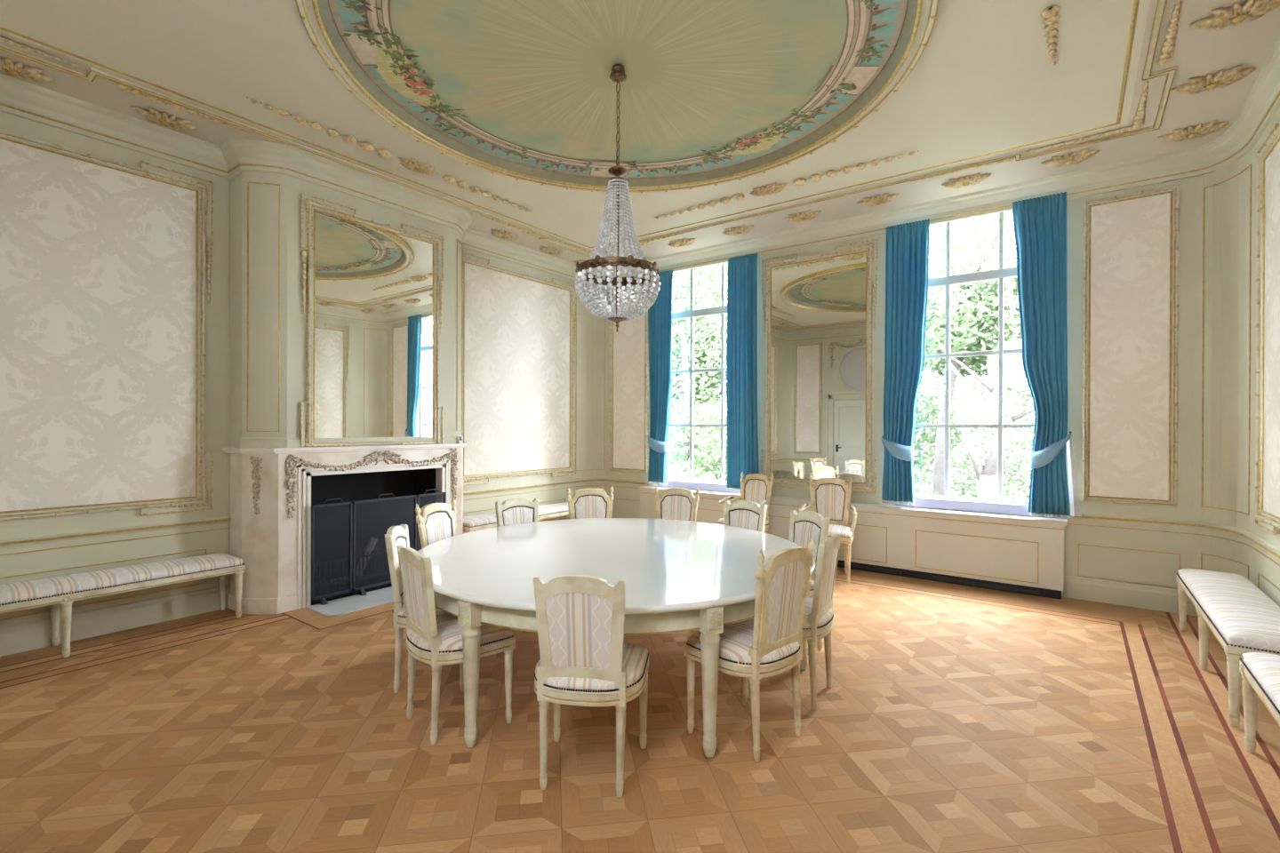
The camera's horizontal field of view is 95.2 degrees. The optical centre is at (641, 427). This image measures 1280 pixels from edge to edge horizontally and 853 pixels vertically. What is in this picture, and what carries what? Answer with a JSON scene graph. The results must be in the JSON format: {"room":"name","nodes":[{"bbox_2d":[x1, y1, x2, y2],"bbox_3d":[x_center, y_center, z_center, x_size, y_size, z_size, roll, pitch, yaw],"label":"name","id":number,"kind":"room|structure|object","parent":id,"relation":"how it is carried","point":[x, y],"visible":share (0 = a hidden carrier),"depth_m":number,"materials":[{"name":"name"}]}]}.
{"room":"historic interior","nodes":[
{"label":"historic interior","id":0,"kind":"room"},
{"bbox_2d":[0,112,570,626],"bbox_3d":[-2.983,-0.402,5.965,0.150,3.914,6.380,0,0,36],"label":"wall","id":1,"kind":"structure","parent":0,"point":[217,316],"depth_m":4.76,"materials":[{"name":"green paint"}]},
{"bbox_2d":[0,128,213,520],"bbox_3d":[-4.177,-0.692,4.181,0.044,2.769,1.886,0,0,36],"label":"panel","id":2,"kind":"object","parent":1,"relation":"attached to","point":[102,260],"visible":1,"depth_m":4.37,"materials":[{"name":"beige fabric"}]},
{"bbox_2d":[461,251,576,485],"bbox_3d":[-1.572,-0.698,7.713,0.044,2.784,2.064,0,0,36],"label":"panel","id":3,"kind":"object","parent":1,"relation":"attached to","point":[518,329],"visible":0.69,"depth_m":7.63,"materials":[{"name":"beige fabric"}]},
{"bbox_2d":[0,163,1279,620],"bbox_3d":[0.061,-0.337,4.106,6.958,3.401,6.798,0,0,36],"label":"trim","id":4,"kind":"structure","parent":1,"relation":"attached to","point":[1250,165],"depth_m":4.89,"materials":[{"name":"beige wood"}]},
{"bbox_2d":[229,171,462,447],"bbox_3d":[-2.713,-1.080,5.785,0.493,2.554,2.180,0,0,36],"label":"wall","id":5,"kind":"structure","parent":0,"point":[263,198],"depth_m":4.96,"materials":[{"name":"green paint"}]},
{"bbox_2d":[240,435,463,447],"bbox_3d":[-2.602,0.130,5.702,0.245,0.085,2.213,0,0,36],"label":"trim","id":6,"kind":"structure","parent":5,"relation":"attached to","point":[244,443],"depth_m":5.22,"materials":[{"name":"green paint"}]},
{"bbox_2d":[0,36,1279,284],"bbox_3d":[-0.116,-2.236,3.851,6.958,0.214,7.420,0,0,36],"label":"trim","id":7,"kind":"structure","parent":5,"relation":"attached to","point":[18,98],"depth_m":5.13,"materials":[{"name":"paint"}]},
{"bbox_2d":[570,280,607,496],"bbox_3d":[-0.797,-0.400,8.741,0.766,3.914,0.250,0,0,-26],"label":"wall","id":8,"kind":"structure","parent":0,"point":[590,403],"depth_m":8.73,"materials":[{"name":"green paint"}]},
{"bbox_2d":[0,567,1279,852],"bbox_3d":[-0.071,1.645,3.941,7.158,0.151,7.820,0,0,36],"label":"floor","id":9,"kind":"structure","parent":0,"point":[953,718],"depth_m":2.88,"materials":[{"name":"brown wood"}]},
{"bbox_2d":[0,552,245,657],"bbox_3d":[-4.037,1.301,4.063,0.415,0.510,2.110,0,0,36],"label":"bench","id":10,"kind":"object","parent":9,"relation":"on","point":[60,591],"visible":1,"depth_m":4.16,"materials":[{"name":"white fabric"}]},
{"bbox_2d":[0,552,243,605],"bbox_3d":[-4.036,1.086,4.063,0.400,0.080,2.100,0,0,36],"label":"seat cushion","id":11,"kind":"object","parent":10,"relation":"on","point":[24,593],"depth_m":4.18,"materials":[{"name":"fabric"}]},
{"bbox_2d":[222,442,468,615],"bbox_3d":[-2.695,0.865,5.770,0.552,1.385,2.290,0,0,36],"label":"fireplace","id":12,"kind":"object","parent":9,"relation":"on","point":[273,492],"depth_m":5.30,"materials":[{"name":"beige stone"}]},
{"bbox_2d":[222,442,468,454],"bbox_3d":[-2.694,0.197,5.770,0.548,0.050,2.290,0,0,36],"label":"mantel shelf","id":13,"kind":"object","parent":12,"relation":"attached to","point":[443,447],"depth_m":5.40,"materials":[{"name":"stone"}]},
{"bbox_2d":[313,567,390,588],"bbox_3d":[-2.698,1.455,5.754,0.200,0.020,1.000,0,0,36],"label":"tray","id":14,"kind":"object","parent":12,"relation":"on","point":[378,573],"depth_m":5.57,"materials":[{"name":"metal"}]},
{"bbox_2d":[355,536,377,576],"bbox_3d":[-2.709,1.270,5.742,0.080,0.375,0.240,0,0,36],"label":"log","id":15,"kind":"object","parent":12,"relation":"on","point":[372,542],"visible":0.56,"depth_m":5.74,"materials":[{"name":"brown wood"}]},
{"bbox_2d":[300,192,443,447],"bbox_3d":[-2.514,-0.926,5.603,0.044,2.195,1.419,0,0,36],"label":"mirror","id":16,"kind":"object","parent":12,"relation":"on","point":[372,363],"visible":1,"depth_m":5.53,"materials":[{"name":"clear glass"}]},
{"bbox_2d":[456,435,462,443],"bbox_3d":[-1.970,0.130,6.336,0.035,0.085,0.056,0,0,16],"label":"thermometer","id":17,"kind":"object","parent":12,"relation":"on","point":[459,437],"visible":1,"depth_m":6.32,"materials":[{"name":"white plastic"}]},
{"bbox_2d":[305,586,393,615],"bbox_3d":[-2.309,1.553,5.479,0.437,0.012,1.400,0,0,36],"label":"hearth slab","id":18,"kind":"object","parent":9,"relation":"on","point":[345,605],"visible":0.51,"depth_m":5.15,"materials":[{"name":"grey stone"}]},
{"bbox_2d":[311,488,446,605],"bbox_3d":[-2.448,1.091,5.585,0.080,0.910,1.340,0,0,36],"label":"fire screen","id":19,"kind":"object","parent":18,"relation":"on","point":[323,601],"visible":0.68,"depth_m":5.33,"materials":[{"name":"metal"}]},
{"bbox_2d":[384,524,463,693],"bbox_3d":[-1.302,1.091,3.654,0.522,0.951,0.517,0,0,-9],"label":"dining chair","id":20,"kind":"object","parent":9,"relation":"on","point":[396,536],"visible":0.34,"depth_m":3.45,"materials":[{"name":"wood"}]},
{"bbox_2d":[398,599,446,617],"bbox_3d":[-1.286,1.073,3.656,0.468,0.077,0.494,0,0,-9],"label":"seat cushion","id":21,"kind":"object","parent":20,"relation":"on","point":[402,613],"depth_m":3.43,"materials":[{"name":"fabric"}]},
{"bbox_2d":[415,496,456,548],"bbox_3d":[-1.340,1.057,4.334,0.527,1.017,0.517,0,0,18],"label":"dining chair","id":22,"kind":"object","parent":9,"relation":"on","point":[436,522],"visible":0.19,"depth_m":4.37,"materials":[{"name":"fabric"}]},
{"bbox_2d":[396,544,515,744],"bbox_3d":[-1.008,1.094,3.141,0.522,0.951,0.517,0,0,-41],"label":"dining chair","id":23,"kind":"object","parent":9,"relation":"on","point":[433,640],"visible":0.76,"depth_m":2.97,"materials":[{"name":"wood"}]},
{"bbox_2d":[407,613,512,653],"bbox_3d":[-0.996,1.076,3.151,0.468,0.077,0.494,0,0,-41],"label":"seat cushion","id":24,"kind":"object","parent":23,"relation":"on","point":[448,638],"depth_m":3.00,"materials":[{"name":"fabric"}]},
{"bbox_2d":[463,502,568,532],"bbox_3d":[-1.470,1.302,7.544,0.415,0.510,2.110,0,0,36],"label":"bench","id":25,"kind":"object","parent":9,"relation":"on","point":[484,521],"visible":0.41,"depth_m":6.94,"materials":[{"name":"white fabric"}]},
{"bbox_2d":[495,497,538,527],"bbox_3d":[-0.940,1.090,4.886,0.517,0.951,0.522,0,0,-39],"label":"dining chair","id":26,"kind":"object","parent":9,"relation":"on","point":[516,510],"visible":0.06,"depth_m":5.04,"materials":[{"name":"fabric"}]},
{"bbox_2d":[566,485,613,519],"bbox_3d":[-0.426,1.058,5.301,0.517,1.017,0.527,0,0,-16],"label":"dining chair","id":27,"kind":"object","parent":9,"relation":"on","point":[586,503],"visible":0.23,"depth_m":5.49,"materials":[{"name":"fabric"}]},
{"bbox_2d":[533,575,649,798],"bbox_3d":[-0.235,1.097,2.690,0.517,0.951,0.522,0,0,8],"label":"dining chair","id":28,"kind":"object","parent":9,"relation":"on","point":[585,660],"visible":1,"depth_m":2.48,"materials":[{"name":"beige paint"}]},
{"bbox_2d":[535,643,647,692],"bbox_3d":[-0.233,1.079,2.706,0.494,0.077,0.468,0,0,8],"label":"seat cushion","id":29,"kind":"object","parent":28,"relation":"on","point":[554,678],"depth_m":2.50,"materials":[{"name":"fabric"}]},
{"bbox_2d":[416,518,815,758],"bbox_3d":[-0.183,1.190,3.934,2.596,0.760,2.596,0,0,36],"label":"dining table","id":30,"kind":"object","parent":9,"relation":"on","point":[679,576],"visible":0.7,"depth_m":3.28,"materials":[{"name":"white paint"}]},
{"bbox_2d":[654,484,699,521],"bbox_3d":[0.250,1.060,5.348,0.517,1.017,0.527,0,0,22],"label":"dining chair","id":31,"kind":"object","parent":9,"relation":"on","point":[680,504],"visible":0.23,"depth_m":5.53,"materials":[{"name":"fabric"}]},
{"bbox_2d":[716,472,773,533],"bbox_3d":[1.200,1.045,6.734,0.596,1.047,0.533,0,0,44],"label":"armchair","id":32,"kind":"object","parent":9,"relation":"on","point":[756,488],"visible":0.31,"depth_m":6.85,"materials":[{"name":"beige paint"}]},
{"bbox_2d":[717,518,767,525],"bbox_3d":[1.188,1.065,6.718,0.494,0.077,0.468,0,0,44],"label":"seat cushion","id":33,"kind":"object","parent":32,"relation":"on","point":[721,521],"depth_m":6.68,"materials":[{"name":"fabric"}]},
{"bbox_2d":[724,500,767,532],"bbox_3d":[0.725,1.096,4.766,0.517,0.951,0.522,0,0,42],"label":"dining chair","id":34,"kind":"object","parent":9,"relation":"on","point":[742,514],"visible":0.09,"depth_m":4.90,"materials":[{"name":"fabric"}]},
{"bbox_2d":[683,537,814,762],"bbox_3d":[0.560,1.067,3.001,0.517,1.017,0.527,0,0,-42],"label":"dining chair","id":35,"kind":"object","parent":9,"relation":"on","point":[771,644],"visible":0.91,"depth_m":2.82,"materials":[{"name":"beige paint"}]},
{"bbox_2d":[687,618,799,664],"bbox_3d":[0.547,1.081,3.015,0.494,0.077,0.468,0,0,-42],"label":"seat cushion","id":36,"kind":"object","parent":35,"relation":"on","point":[736,647],"depth_m":2.85,"materials":[{"name":"fabric"}]},
{"bbox_2d":[746,533,841,711],"bbox_3d":[0.903,1.100,3.490,0.522,0.951,0.517,0,0,31],"label":"dining chair","id":37,"kind":"object","parent":9,"relation":"on","point":[818,623],"visible":0.53,"depth_m":3.27,"materials":[{"name":"wood"}]},
{"bbox_2d":[752,597,832,630],"bbox_3d":[0.890,1.082,3.499,0.468,0.077,0.494,0,0,31],"label":"seat cushion","id":38,"kind":"object","parent":37,"relation":"on","point":[822,620],"depth_m":3.30,"materials":[{"name":"fabric"}]},
{"bbox_2d":[789,511,829,650],"bbox_3d":[1.035,1.099,4.224,0.522,0.951,0.517,0,0,-24],"label":"dining chair","id":39,"kind":"object","parent":9,"relation":"on","point":[804,525],"visible":0.11,"depth_m":4.27,"materials":[{"name":"wood"}]},
{"bbox_2d":[809,576,815,591],"bbox_3d":[1.021,1.081,4.218,0.468,0.077,0.494,0,0,-24],"label":"seat cushion","id":40,"kind":"object","parent":39,"relation":"on","point":[812,580],"depth_m":4.04,"materials":[{"name":"fabric"}]},
{"bbox_2d":[798,475,856,583],"bbox_3d":[1.967,1.049,6.170,0.596,1.047,0.533,0,0,23],"label":"armchair","id":41,"kind":"object","parent":9,"relation":"on","point":[830,498],"visible":0.57,"depth_m":6.30,"materials":[{"name":"fabric"}]},
{"bbox_2d":[827,524,852,537],"bbox_3d":[1.962,1.069,6.151,0.494,0.077,0.468,0,0,23],"label":"seat cushion","id":42,"kind":"object","parent":41,"relation":"on","point":[846,532],"depth_m":5.96,"materials":[{"name":"fabric"}]},
{"bbox_2d":[638,486,1067,599],"bbox_3d":[1.956,1.209,6.803,4.847,0.725,0.203,0,0,36],"label":"radiator cover","id":43,"kind":"object","parent":9,"relation":"on","point":[1006,553],"visible":0.6,"depth_m":5.89,"materials":[{"name":"paint"}]},
{"bbox_2d":[837,562,1039,594],"bbox_3d":[1.897,1.536,6.804,4.515,0.030,0.015,0,0,36],"label":"grille","id":44,"kind":"object","parent":43,"relation":"attached to","point":[927,576],"depth_m":5.93,"materials":[{"name":"metal"}]},
{"bbox_2d":[1176,568,1279,727],"bbox_3d":[3.805,1.330,3.729,0.395,0.510,1.870,0,0,36],"label":"bench","id":45,"kind":"object","parent":9,"relation":"on","point":[1241,617],"visible":0.97,"depth_m":3.49,"materials":[{"name":"white fabric"}]},
{"bbox_2d":[1177,568,1279,654],"bbox_3d":[3.806,1.115,3.728,0.380,0.080,1.860,0,0,36],"label":"seat cushion","id":46,"kind":"object","parent":45,"relation":"on","point":[1245,620],"depth_m":3.50,"materials":[{"name":"fabric"}]},
{"bbox_2d":[1239,652,1279,752],"bbox_3d":[2.573,1.330,2.041,0.395,0.510,1.870,0,0,36],"label":"bench","id":47,"kind":"object","parent":9,"relation":"on","point":[1260,672],"visible":1,"depth_m":2.74,"materials":[{"name":"white fabric"}]},
{"bbox_2d":[1241,652,1279,711],"bbox_3d":[2.574,1.115,2.041,0.380,0.080,1.860,0,0,36],"label":"seat cushion","id":48,"kind":"object","parent":47,"relation":"on","point":[1263,669],"depth_m":2.64,"materials":[{"name":"fabric"}]},
{"bbox_2d":[0,0,1279,268],"bbox_3d":[-0.133,-2.443,3.863,7.240,0.200,7.640,0,0,36],"label":"ceiling","id":49,"kind":"structure","parent":0,"point":[984,80],"depth_m":4.04,"materials":[{"name":"paint"}]},
{"bbox_2d":[0,56,55,83],"bbox_3d":[-4.093,-2.323,3.802,0.192,0.066,0.412,0,0,36],"label":"rosette","id":50,"kind":"object","parent":49,"relation":"attached to","point":[8,67],"visible":1,"depth_m":3.81,"materials":[{"name":"gold metal"}]},
{"bbox_2d":[130,105,198,131],"bbox_3d":[-3.618,-2.323,4.446,0.192,0.066,0.412,0,0,36],"label":"rosette","id":51,"kind":"object","parent":49,"relation":"attached to","point":[152,116],"visible":1,"depth_m":4.41,"materials":[{"name":"gold metal"}]},
{"bbox_2d":[246,96,531,212],"bbox_3d":[-2.000,-2.329,5.241,0.182,0.083,2.713,0,0,36],"label":"garland","id":52,"kind":"object","parent":49,"relation":"attached to","point":[413,165],"visible":1,"depth_m":5.12},
{"bbox_2d":[490,228,517,239],"bbox_3d":[-1.665,-2.322,7.093,0.192,0.066,0.412,0,0,36],"label":"rosette","id":53,"kind":"object","parent":49,"relation":"attached to","point":[501,234],"visible":1,"depth_m":7.05,"materials":[{"name":"gold metal"}]},
{"bbox_2d":[539,246,563,255],"bbox_3d":[-1.190,-2.322,7.737,0.192,0.066,0.412,0,0,36],"label":"rosette","id":54,"kind":"object","parent":49,"relation":"attached to","point":[549,250],"visible":1,"depth_m":7.70,"materials":[{"name":"gold metal"}]},
{"bbox_2d":[573,259,586,263],"bbox_3d":[-0.761,-2.322,8.303,0.412,0.066,0.192,0,0,-9],"label":"rosette","id":55,"kind":"object","parent":49,"relation":"attached to","point":[580,260],"visible":0.09,"depth_m":8.26,"materials":[{"name":"gold metal"}]},
{"bbox_2d":[0,0,1182,256],"bbox_3d":[-0.133,-2.331,3.864,5.884,0.042,5.984,0,0,36],"label":"trim","id":56,"kind":"structure","parent":49,"relation":"attached to","point":[1164,57],"depth_m":4.52,"materials":[{"name":"gold metal"}]},
{"bbox_2d":[295,0,939,193],"bbox_3d":[-0.133,-2.332,3.864,3.768,0.092,3.768,0,0,36],"label":"trim","id":57,"kind":"structure","parent":49,"relation":"attached to","point":[316,18],"depth_m":4.40,"materials":[{"name":"paint"}]},
{"bbox_2d":[574,64,660,332],"bbox_3d":[-0.158,-1.511,3.881,0.568,1.753,0.572,0,0,-5],"label":"chandelier","id":58,"kind":"object","parent":49,"relation":"hanging from","point":[597,260],"visible":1,"depth_m":3.79,"materials":[{"name":"clear glass"}]},
{"bbox_2d":[667,237,695,247],"bbox_3d":[0.503,-2.315,7.371,0.412,0.066,0.192,0,0,36],"label":"rosette","id":59,"kind":"object","parent":49,"relation":"attached to","point":[684,242],"visible":1,"depth_m":7.33,"materials":[{"name":"gold metal"}]},
{"bbox_2d":[722,224,753,235],"bbox_3d":[1.138,-2.312,6.902,0.412,0.066,0.192,0,0,36],"label":"rosette","id":60,"kind":"object","parent":49,"relation":"attached to","point":[738,230],"visible":1,"depth_m":6.86,"materials":[{"name":"gold metal"}]},
{"bbox_2d":[654,150,918,219],"bbox_3d":[1.239,-2.318,5.722,2.713,0.083,0.182,0,0,36],"label":"garland","id":61,"kind":"object","parent":49,"relation":"attached to","point":[773,188],"visible":1,"depth_m":5.64},
{"bbox_2d":[784,209,821,222],"bbox_3d":[1.774,-2.308,6.433,0.412,0.066,0.192,0,0,36],"label":"rosette","id":62,"kind":"object","parent":49,"relation":"attached to","point":[809,215],"visible":1,"depth_m":6.39,"materials":[{"name":"gold metal"}]},
{"bbox_2d":[856,192,899,206],"bbox_3d":[2.410,-2.305,5.964,0.412,0.066,0.192,0,0,36],"label":"rosette","id":63,"kind":"object","parent":49,"relation":"attached to","point":[885,198],"visible":1,"depth_m":5.92,"materials":[{"name":"gold metal"}]},
{"bbox_2d":[941,172,991,188],"bbox_3d":[3.046,-2.301,5.495,0.412,0.066,0.192,0,0,36],"label":"rosette","id":64,"kind":"object","parent":49,"relation":"attached to","point":[975,179],"visible":1,"depth_m":5.46,"materials":[{"name":"gold metal"}]},
{"bbox_2d":[1040,5,1060,65],"bbox_3d":[2.443,-2.313,3.482,0.092,0.055,0.630,0,0,36],"label":"garland","id":65,"kind":"object","parent":49,"relation":"attached to","point":[1051,17],"visible":1,"depth_m":3.36},
{"bbox_2d":[1040,148,1100,167],"bbox_3d":[3.682,-2.298,5.027,0.412,0.066,0.192,0,0,36],"label":"rosette","id":66,"kind":"object","parent":49,"relation":"attached to","point":[1058,161],"visible":1,"depth_m":4.99,"materials":[{"name":"gold metal"}]},
{"bbox_2d":[1158,120,1230,141],"bbox_3d":[4.305,-2.295,4.567,0.412,0.066,0.192,0,0,36],"label":"rosette","id":67,"kind":"object","parent":49,"relation":"attached to","point":[1200,130],"visible":1,"depth_m":4.54,"materials":[{"name":"gold metal"}]},
{"bbox_2d":[1170,64,1256,94],"bbox_3d":[3.809,-2.295,3.902,0.412,0.066,0.192,0,0,36],"label":"rosette","id":68,"kind":"object","parent":49,"relation":"attached to","point":[1221,79],"visible":1,"depth_m":3.88,"materials":[{"name":"gold metal"}]},
{"bbox_2d":[1189,0,1279,30],"bbox_3d":[3.334,-2.295,3.258,0.412,0.066,0.192,0,0,36],"label":"rosette","id":69,"kind":"object","parent":49,"relation":"attached to","point":[1222,18],"visible":1,"depth_m":3.24,"materials":[{"name":"gold metal"}]},
{"bbox_2d":[608,176,1194,597],"bbox_3d":[2.168,-0.385,6.962,6.418,3.914,0.300,0,0,36],"label":"wall","id":70,"kind":"structure","parent":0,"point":[1151,568],"depth_m":5.37,"materials":[{"name":"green paint"}]},
{"bbox_2d":[608,284,648,473],"bbox_3d":[-0.192,-0.718,8.488,0.695,2.750,0.044,0,0,36],"label":"panel","id":71,"kind":"object","parent":70,"relation":"attached to","point":[628,447],"visible":0.77,"depth_m":8.50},
{"bbox_2d":[648,269,673,485],"bbox_3d":[0.237,-0.678,8.033,0.193,2.920,0.434,0,0,-43],"label":"curtain","id":72,"kind":"object","parent":70,"relation":"hanging from","point":[660,315],"visible":0.98,"depth_m":8.02,"materials":[{"name":"teal fabric"}]},
{"bbox_2d":[656,262,740,493],"bbox_3d":[0.852,-0.699,7.840,1.440,3.072,0.210,0,0,36],"label":"window","id":73,"kind":"structure","parent":70,"relation":"attached to","point":[720,486],"depth_m":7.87,"materials":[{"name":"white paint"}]},
{"bbox_2d":[726,253,759,490],"bbox_3d":[1.259,-0.672,7.312,0.444,2.940,0.108,0,0,36],"label":"curtain","id":74,"kind":"object","parent":70,"relation":"hanging from","point":[741,350],"visible":0.92,"depth_m":7.30,"materials":[{"name":"teal fabric"}]},
{"bbox_2d":[761,239,877,494],"bbox_3d":[2.040,-0.673,6.843,1.369,2.814,0.044,0,0,36],"label":"mirror","id":75,"kind":"object","parent":70,"relation":"attached to","point":[819,308],"visible":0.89,"depth_m":6.82,"materials":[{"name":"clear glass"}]},
{"bbox_2d":[881,218,929,505],"bbox_3d":[2.754,-0.669,6.172,0.198,2.970,0.476,0,0,-41],"label":"curtain","id":76,"kind":"object","parent":70,"relation":"hanging from","point":[907,248],"visible":1,"depth_m":6.18,"materials":[{"name":"teal fabric"}]},
{"bbox_2d":[895,210,1057,519],"bbox_3d":[3.384,-0.686,5.972,1.440,3.072,0.210,0,0,36],"label":"window","id":77,"kind":"structure","parent":70,"relation":"attached to","point":[999,506],"depth_m":5.95,"materials":[{"name":"white paint"}]},
{"bbox_2d":[1012,192,1081,519],"bbox_3d":[3.766,-0.661,5.435,0.546,2.995,0.198,0,0,27],"label":"curtain","id":78,"kind":"object","parent":70,"relation":"hanging from","point":[1039,223],"visible":1,"depth_m":5.43,"materials":[{"name":"teal fabric"}]},
{"bbox_2d":[1081,184,1179,507],"bbox_3d":[4.307,-0.694,5.171,0.651,2.750,0.044,0,0,36],"label":"panel","id":79,"kind":"object","parent":70,"relation":"attached to","point":[1131,268],"visible":1,"depth_m":5.17,"materials":[{"name":"beige fabric"}]},
{"bbox_2d":[1192,144,1255,583],"bbox_3d":[4.744,-0.371,4.656,0.250,3.914,0.766,0,0,9],"label":"wall","id":80,"kind":"structure","parent":0,"point":[1227,204],"depth_m":4.74,"materials":[{"name":"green paint"}]},
{"bbox_2d":[0,479,1279,656],"bbox_3d":[-0.129,1.176,3.859,6.958,0.790,7.420,0,0,36],"label":"baseboard","id":81,"kind":"structure","parent":80,"relation":"attached to","point":[28,636],"depth_m":4.73,"materials":[{"name":"paint"}]},
{"bbox_2d":[1253,107,1279,607],"bbox_3d":[2.737,-0.371,1.746,0.150,3.914,6.380,0,0,36],"label":"wall","id":82,"kind":"structure","parent":0,"point":[1268,569],"depth_m":4.12,"materials":[{"name":"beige paint"}]},
{"bbox_2d":[1254,122,1279,535],"bbox_3d":[3.844,-0.644,3.409,0.044,2.694,1.984,0,0,36],"label":"panel","id":83,"kind":"object","parent":82,"relation":"attached to","point":[1267,517],"visible":1,"depth_m":4.00,"materials":[{"name":"beige fabric"}]},
{"label":"outside","id":84,"kind":"structure","parent":0,"visible":0},
{"bbox_2d":[669,453,1031,501],"bbox_3d":[18.278,2.581,28.175,56.000,0.200,52.950,0,0,36],"label":"ground","id":85,"kind":"structure","parent":84,"point":[964,476],"depth_m":27.87,"materials":[{"name":"white"}]},
{"bbox_2d":[669,460,716,480],"bbox_3d":[0.737,1.571,12.126,2.206,1.806,1.840,0,0,36],"label":"shrub","id":86,"kind":"object","parent":85,"relation":"on","point":[686,467],"visible":0.1,"depth_m":11.99,"materials":[{"name":"green plant"}]},
{"bbox_2d":[669,385,726,481],"bbox_3d":[2.414,0.306,24.320,9.017,4.717,1.752,0,0,39],"label":"hedge","id":87,"kind":"object","parent":85,"relation":"on","point":[717,406],"visible":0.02,"depth_m":23.96,"materials":[{"name":"green plant"}]},
{"bbox_2d":[669,266,727,431],"bbox_3d":[0.335,-2.069,19.003,6.456,9.026,4.454,0,0,36],"label":"tree","id":88,"kind":"object","parent":85,"relation":"on","point":[700,276],"visible":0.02,"depth_m":17.90,"materials":[{"name":"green plant"}]},
{"bbox_2d":[670,262,727,476],"bbox_3d":[1.445,-2.248,15.832,6.548,9.418,3.368,0,0,36],"label":"tree","id":89,"kind":"object","parent":85,"relation":"on","point":[717,376],"visible":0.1,"depth_m":15.77,"materials":[{"name":"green plant"}]},
{"bbox_2d":[712,463,726,480],"bbox_3d":[2.525,1.532,12.547,2.477,1.927,1.970,0,0,36],"label":"shrub","id":90,"kind":"object","parent":85,"relation":"on","point":[718,473],"visible":0.02,"depth_m":12.68,"materials":[{"name":"green plant"}]},
{"bbox_2d":[913,477,938,495],"bbox_3d":[4.194,1.635,10.077,2.168,1.707,1.755,0,0,36],"label":"shrub","id":91,"kind":"object","parent":85,"relation":"on","point":[929,490],"visible":0.02,"depth_m":9.66,"materials":[{"name":"green plant"}]},
{"bbox_2d":[912,218,1014,471],"bbox_3d":[6.034,-1.301,13.568,3.626,7.556,4.752,0,0,-45],"label":"tree","id":92,"kind":"object","parent":85,"relation":"on","point":[933,413],"visible":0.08,"depth_m":12.73,"materials":[{"name":"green plant"}]},
{"bbox_2d":[923,210,1024,495],"bbox_3d":[6.163,-2.096,10.891,6.057,9.170,3.350,0,0,36],"label":"tree","id":93,"kind":"object","parent":85,"relation":"on","point":[939,467],"visible":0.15,"depth_m":10.87,"materials":[{"name":"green plant"}]},
{"bbox_2d":[913,389,1034,501],"bbox_3d":[9.243,0.757,16.805,8.929,3.810,1.737,0,0,36],"label":"hedge","id":94,"kind":"object","parent":85,"relation":"on","point":[924,478],"visible":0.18,"depth_m":16.33,"materials":[{"name":"green plant"}]},
{"bbox_2d":[922,211,1034,499],"bbox_3d":[5.702,-0.984,9.487,4.418,6.931,2.438,0,0,36],"label":"tree","id":95,"kind":"object","parent":85,"relation":"on","point":[987,476],"visible":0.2,"depth_m":9.25,"materials":[{"name":"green plant"}]},
{"bbox_2d":[936,211,1034,436],"bbox_3d":[9.515,-2.014,13.598,5.216,9.005,2.887,0,0,32],"label":"tree","id":96,"kind":"object","parent":85,"relation":"on","point":[974,388],"visible":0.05,"depth_m":14.08,"materials":[{"name":"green plant"}]},
{"bbox_2d":[989,243,1034,415],"bbox_3d":[8.741,-1.106,10.325,4.608,7.199,3.232,0,0,43],"label":"tree","id":97,"kind":"object","parent":85,"relation":"on","point":[1020,392],"visible":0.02,"depth_m":11.38,"materials":[{"name":"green plant"}]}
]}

